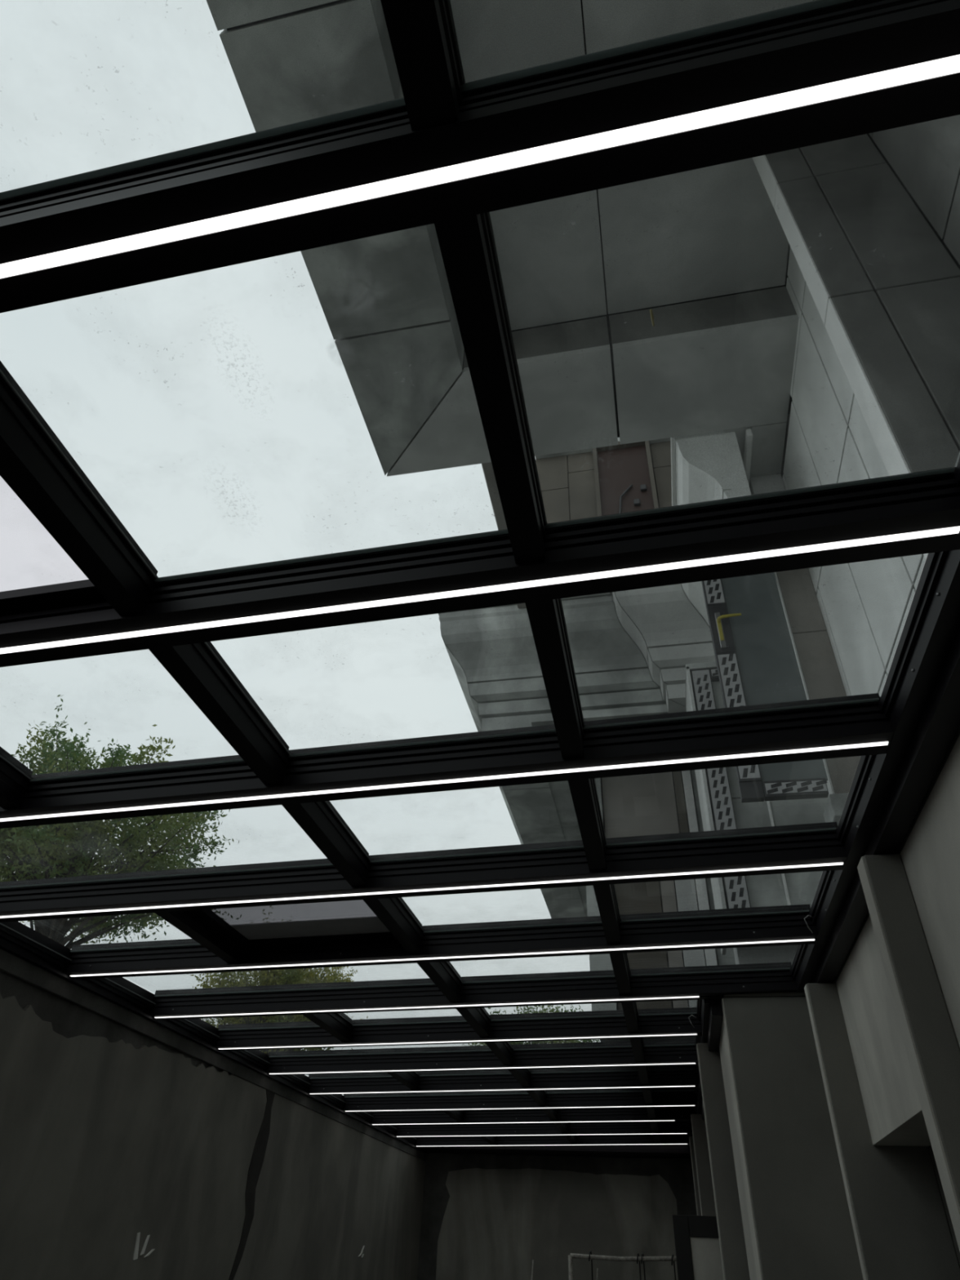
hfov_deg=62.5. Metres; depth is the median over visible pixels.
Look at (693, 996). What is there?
led strip
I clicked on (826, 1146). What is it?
wall
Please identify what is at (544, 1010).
broadleaf tree
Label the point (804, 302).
stone building
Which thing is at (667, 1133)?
led strip
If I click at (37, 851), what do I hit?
broadleaf tree
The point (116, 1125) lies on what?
wall
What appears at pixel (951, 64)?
led strip
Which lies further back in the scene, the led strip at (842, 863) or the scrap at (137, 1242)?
the scrap at (137, 1242)
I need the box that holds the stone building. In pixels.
[206,0,959,1041]
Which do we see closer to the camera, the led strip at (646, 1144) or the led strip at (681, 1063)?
the led strip at (681, 1063)
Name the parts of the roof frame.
skylight frame, glass pane, skylight frame, shade panel, rail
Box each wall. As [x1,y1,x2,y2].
[0,948,426,1279]
[417,1152,697,1279]
[688,725,959,1279]
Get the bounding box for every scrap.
[133,1231,155,1260]
[358,1245,364,1257]
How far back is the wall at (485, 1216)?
11.63 m
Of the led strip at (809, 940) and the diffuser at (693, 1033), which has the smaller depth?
the led strip at (809, 940)
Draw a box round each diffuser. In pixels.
[70,938,814,977]
[218,1033,697,1049]
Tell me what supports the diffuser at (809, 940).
attached to the led strip at (809, 940)
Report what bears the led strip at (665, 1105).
attached to the roof frame
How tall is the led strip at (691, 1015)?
0.219 m
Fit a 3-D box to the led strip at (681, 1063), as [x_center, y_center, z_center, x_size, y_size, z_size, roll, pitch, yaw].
[-0.066,3.985,7.358,4.047,0.119,0.025,-5,-39,10]
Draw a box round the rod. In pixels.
[531,1259,533,1279]
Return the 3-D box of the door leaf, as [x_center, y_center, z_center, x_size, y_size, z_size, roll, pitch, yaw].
[1.938,5.994,6.490,0.480,2.055,0.050,-5,-39,10]
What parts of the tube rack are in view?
leg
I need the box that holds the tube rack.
[568,1250,676,1279]
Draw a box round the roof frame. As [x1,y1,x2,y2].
[0,0,959,1159]
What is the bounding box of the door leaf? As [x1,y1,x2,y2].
[672,1214,724,1279]
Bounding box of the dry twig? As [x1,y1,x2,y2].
[649,309,654,326]
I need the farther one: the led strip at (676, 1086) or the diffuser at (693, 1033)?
the led strip at (676, 1086)
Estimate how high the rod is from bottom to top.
1.690 m
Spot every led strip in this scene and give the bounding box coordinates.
[0,54,959,278]
[0,526,959,653]
[0,741,889,822]
[0,862,844,918]
[69,915,815,977]
[154,995,699,1018]
[217,1014,697,1049]
[268,1062,696,1074]
[314,1085,695,1093]
[344,1105,695,1111]
[371,1120,675,1124]
[395,1133,687,1137]
[454,1143,687,1146]
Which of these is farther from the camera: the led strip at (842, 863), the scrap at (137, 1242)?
the scrap at (137, 1242)
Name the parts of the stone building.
cornice stone, cornice stone, crown stone, soffit panel, cornice stone, cornice stone, cornice stone, wall panel, wall panel, window panel, wall panel, wall panel, cornice stone, cornice stone, wall panel, wall panel, wall panel, wall panel, wall panel, soffit panel, wall panel, cornice stone, wall panel, handle plate, window box panel, handle, soffit panel, casement glass, window box rail, window box panel, wall panel, casement rail, wall panel, wall panel, wall panel, wall panel, wall panel, wall panel, wall panel, wall panel, wall panel, wall panel, wall panel, wall panel, wall panel, wall panel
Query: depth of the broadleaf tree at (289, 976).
16.00 m
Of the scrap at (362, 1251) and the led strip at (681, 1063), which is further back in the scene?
the scrap at (362, 1251)
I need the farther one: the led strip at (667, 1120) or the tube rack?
the led strip at (667, 1120)
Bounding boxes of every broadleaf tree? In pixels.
[0,694,239,949]
[190,966,368,1055]
[461,1004,599,1045]
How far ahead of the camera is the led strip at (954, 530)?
2.21 m
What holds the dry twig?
on the roof frame
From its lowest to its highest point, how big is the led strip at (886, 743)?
0.135 m
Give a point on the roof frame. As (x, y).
(441, 120)
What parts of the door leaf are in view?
rail, door panel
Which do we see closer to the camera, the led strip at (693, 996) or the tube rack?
the led strip at (693, 996)
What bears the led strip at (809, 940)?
attached to the roof frame

